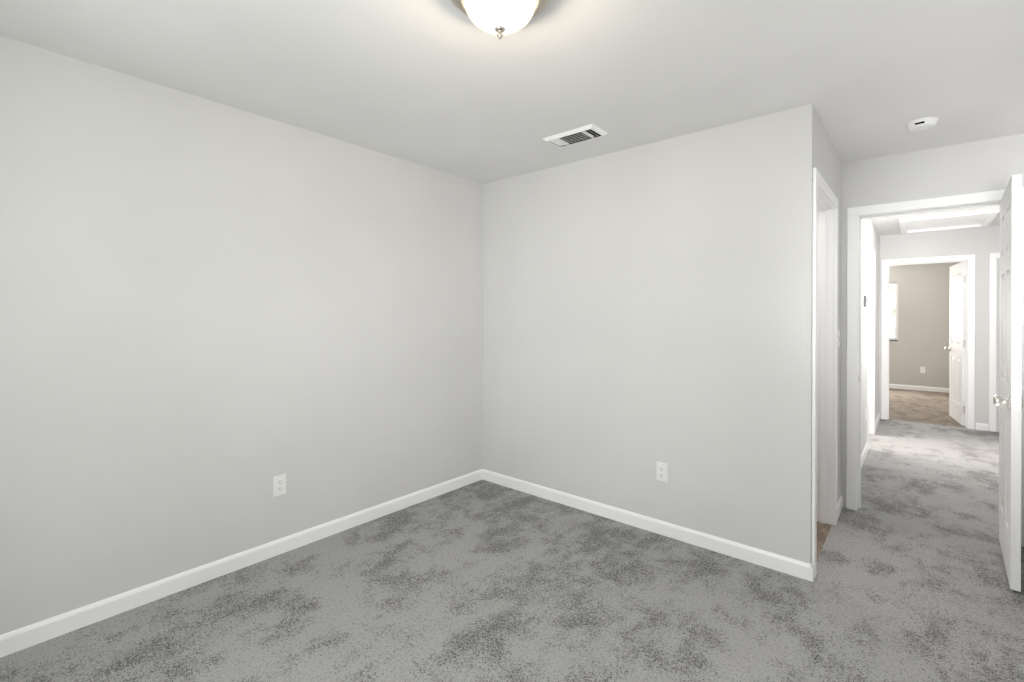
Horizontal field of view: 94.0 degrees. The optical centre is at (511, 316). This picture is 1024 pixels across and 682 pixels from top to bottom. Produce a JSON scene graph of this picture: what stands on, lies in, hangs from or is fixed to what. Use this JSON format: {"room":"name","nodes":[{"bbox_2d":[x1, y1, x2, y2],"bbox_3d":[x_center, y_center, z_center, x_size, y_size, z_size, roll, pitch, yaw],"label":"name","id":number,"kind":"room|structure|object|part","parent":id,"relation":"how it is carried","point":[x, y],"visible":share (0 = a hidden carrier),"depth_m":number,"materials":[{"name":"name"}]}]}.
{"room":"empty bedroom","nodes":[
{"label":"empty bedroom","id":0,"kind":"room"},
{"bbox_2d":[0,36,482,634],"bbox_3d":[-1.389,0.118,2.701,0.120,2.440,3.640,0,0,40],"label":"wall","id":1,"kind":"structure","parent":0,"point":[214,318],"depth_m":2.40,"materials":[{"name":"white paint"}]},
{"bbox_2d":[0,469,483,657],"bbox_3d":[-1.333,1.297,2.669,0.013,0.083,3.370,0,0,40],"label":"baseboard","id":2,"kind":"structure","parent":1,"relation":"attached to","point":[19,639],"depth_m":2.39,"materials":[{"name":"white paint"}]},
{"bbox_2d":[273,474,285,496],"bbox_3d":[-1.311,0.953,2.697,0.008,0.115,0.070,0,0,40],"label":"outlet","id":3,"kind":"object","parent":1,"relation":"attached to","point":[279,485],"visible":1,"depth_m":2.69,"materials":[{"name":"white plastic"}]},
{"bbox_2d":[0,388,1023,681],"bbox_3d":[2.845,1.403,4.870,3.760,0.100,12.440,0,0,40],"label":"floor","id":4,"kind":"structure","parent":0,"point":[482,581],"depth_m":2.24,"materials":[{"name":"grey carpet"}]},
{"bbox_2d":[0,0,1023,235],"bbox_3d":[2.854,-1.122,4.870,3.760,0.130,12.440,0,0,40],"label":"ceiling","id":5,"kind":"structure","parent":0,"point":[447,86],"depth_m":2.10,"materials":[{"name":"white paint"}]},
{"bbox_2d":[451,0,550,38],"bbox_3d":[-0.039,-1.008,1.581,0.358,0.179,0.358,0,0,40],"label":"flush-mount light fixture","id":6,"kind":"object","parent":5,"relation":"attached to","point":[499,19],"visible":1,"depth_m":1.55,"materials":[{"name":"white glass"}]},
{"bbox_2d":[542,124,607,147],"bbox_3d":[0.381,-1.087,2.892,0.355,0.016,0.185,0,0,40],"label":"ceiling vent","id":7,"kind":"object","parent":5,"relation":"in","point":[578,135],"visible":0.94,"depth_m":2.87,"materials":[{"name":"white metal"}]},
{"bbox_2d":[906,117,937,130],"bbox_3d":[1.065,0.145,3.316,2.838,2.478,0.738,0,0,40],"label":"smoke detector","id":8,"kind":"object","parent":5,"relation":"attached to","point":[922,124],"visible":0.96,"depth_m":2.64,"materials":[{"name":"white plastic"}]},
{"bbox_2d":[482,110,785,555],"bbox_3d":[0.639,0.125,3.285,2.210,2.440,0.120,0,0,40],"label":"wall","id":9,"kind":"structure","parent":0,"point":[633,315],"depth_m":3.01,"materials":[{"name":"white paint"}]},
{"bbox_2d":[484,469,813,581],"bbox_3d":[0.658,1.304,3.185,2.313,0.083,0.022,0,0,40],"label":"baseboard","id":10,"kind":"structure","parent":9,"relation":"attached to","point":[777,562],"depth_m":2.92,"materials":[{"name":"white paint"}]},
{"bbox_2d":[656,462,666,481],"bbox_3d":[0.926,0.961,2.955,0.070,0.115,0.008,0,0,40],"label":"outlet","id":11,"kind":"object","parent":9,"relation":"attached to","point":[661,471],"visible":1,"depth_m":2.95,"materials":[{"name":"white plastic"}]},
{"bbox_2d":[784,104,879,563],"bbox_3d":[3.171,0.134,4.446,0.140,2.440,5.170,0,0,40],"label":"wall","id":12,"kind":"structure","parent":0,"point":[809,147],"depth_m":2.50,"materials":[{"name":"white paint"}]},
{"bbox_2d":[811,167,837,578],"bbox_3d":[1.788,0.291,2.838,0.152,2.117,0.894,0,0,40],"label":"door frame","id":13,"kind":"structure","parent":12,"relation":"attached to","point":[824,347],"depth_m":3.10,"materials":[{"name":"white paint"}]},
{"bbox_2d":[838,330,840,346],"bbox_3d":[2.243,0.151,3.266,0.018,0.115,0.070,0,0,40],"label":"bedroom light switch","id":14,"kind":"object","parent":12,"relation":"attached to","point":[839,338],"visible":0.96,"depth_m":3.26,"materials":[{"name":"white plastic"}]},
{"bbox_2d":[837,495,842,520],"bbox_3d":[2.238,1.309,3.267,0.013,0.083,0.329,0,0,40],"label":"baseboard","id":15,"kind":"structure","parent":12,"relation":"attached to","point":[840,502],"depth_m":3.28,"materials":[{"name":"white paint"}]},
{"bbox_2d":[861,442,867,467],"bbox_3d":[3.049,1.312,4.189,0.013,0.083,1.742,0,0,40],"label":"baseboard","id":16,"kind":"structure","parent":12,"relation":"attached to","point":[864,453],"depth_m":4.51,"materials":[{"name":"white paint"}]},
{"bbox_2d":[863,295,866,307],"bbox_3d":[3.311,-0.145,4.479,0.028,0.120,0.092,0,0,40],"label":"thermostat","id":17,"kind":"object","parent":12,"relation":"attached to","point":[864,300],"visible":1,"depth_m":4.45,"materials":[{"name":"white plastic"}]},
{"bbox_2d":[867,242,874,449],"bbox_3d":[3.862,0.298,5.242,0.152,2.117,0.894,0,0,40],"label":"door frame","id":18,"kind":"structure","parent":12,"relation":"attached to","point":[871,342],"depth_m":5.49,"materials":[{"name":"white paint"}]},
{"bbox_2d":[875,413,879,430],"bbox_3d":[4.553,1.317,5.955,0.013,0.083,1.074,0,0,40],"label":"baseboard","id":19,"kind":"structure","parent":12,"relation":"attached to","point":[878,417],"depth_m":5.93,"materials":[{"name":"white paint"}]},
{"bbox_2d":[889,262,959,387],"bbox_3d":[7.186,0.148,9.268,2.620,2.440,0.120,0,0,40],"label":"wall","id":20,"kind":"structure","parent":0,"point":[923,311],"depth_m":8.85,"materials":[{"name":"beige paint"}]},
{"bbox_2d":[889,282,897,340],"bbox_3d":[6.995,-0.098,9.405,0.950,1.130,0.080,0,0,40],"label":"room window","id":21,"kind":"structure","parent":20,"relation":"in","point":[896,310],"depth_m":9.11,"materials":[{"name":"white plastic"}]},
{"bbox_2d":[889,384,948,392],"bbox_3d":[7.136,1.326,9.221,2.550,0.083,0.013,0,0,40],"label":"baseboard","id":22,"kind":"structure","parent":20,"relation":"attached to","point":[895,386],"depth_m":8.85,"materials":[{"name":"white paint"}]},
{"bbox_2d":[920,367,924,372],"bbox_3d":[7.599,0.985,8.831,0.070,0.115,0.008,0,0,40],"label":"outlet","id":23,"kind":"object","parent":20,"relation":"attached to","point":[922,369],"visible":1,"depth_m":8.83,"materials":[{"name":"white plastic"}]},
{"bbox_2d":[841,133,1023,507],"bbox_3d":[2.329,0.131,3.488,2.520,2.440,0.120,0,0,40],"label":"wall","id":24,"kind":"structure","parent":0,"point":[991,164],"depth_m":3.12,"materials":[{"name":"white paint"}]},
{"bbox_2d":[846,187,1023,546],"bbox_3d":[2.735,0.294,3.142,0.862,2.117,0.152,0,0,40],"label":"door frame","id":25,"kind":"structure","parent":24,"relation":"attached to","point":[856,216],"depth_m":3.33,"materials":[{"name":"white paint"}]},
{"bbox_2d":[993,174,1023,591],"bbox_3d":[2.716,0.324,2.607,0.155,2.038,0.738,0,0,42],"label":"bedroom door","id":26,"kind":"structure","parent":24,"relation":"in","point":[1008,401],"depth_m":2.36,"materials":[{"name":"white paint"}]},
{"bbox_3d":[2.500,0.427,2.372,0.154,0.066,0.101,0,0,42],"label":"knob","id":27,"kind":"part","parent":26,"relation":"part of","materials":[{"name":"silver metal"}]},
{"bbox_2d":[879,226,999,431],"bbox_3d":[4.833,0.140,6.505,2.620,2.440,0.120,0,0,40],"label":"wall","id":28,"kind":"structure","parent":0,"point":[981,243],"depth_m":5.76,"materials":[{"name":"white paint"}]},
{"bbox_2d":[881,254,974,428],"bbox_3d":[5.297,0.303,6.109,0.894,2.117,0.152,0,0,40],"label":"door frame","id":29,"kind":"structure","parent":28,"relation":"attached to","point":[969,260],"depth_m":5.87,"materials":[{"name":"white paint"}]},
{"bbox_2d":[944,262,965,425],"bbox_3d":[5.816,0.334,6.234,0.154,2.038,0.771,0,0,33],"label":"room door","id":30,"kind":"structure","parent":28,"relation":"in","point":[957,328],"depth_m":6.15,"materials":[{"name":"white paint"}]},
{"bbox_3d":[6.000,0.439,6.513,0.154,0.066,0.101,0,0,33],"label":"knob","id":31,"kind":"part","parent":30,"relation":"part of","materials":[{"name":"silver metal"}]},
{"bbox_3d":[5.612,0.343,5.913,0.042,1.708,0.011,0,0,33],"label":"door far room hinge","id":32,"kind":"part","parent":30,"relation":"part of","materials":[{"name":"white wood"}]},
{"bbox_2d":[989,253,999,431],"bbox_3d":[5.735,0.303,5.646,0.128,2.120,0.016,0,0,40],"label":"door frame","id":33,"kind":"structure","parent":28,"relation":"attached to","point":[992,333],"depth_m":5.66,"materials":[{"name":"white paint"}]},
{"label":"outside","id":34,"kind":"structure","parent":0,"visible":0},
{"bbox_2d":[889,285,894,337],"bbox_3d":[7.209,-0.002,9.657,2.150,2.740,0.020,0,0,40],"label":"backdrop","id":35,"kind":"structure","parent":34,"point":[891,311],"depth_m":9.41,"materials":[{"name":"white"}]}
]}

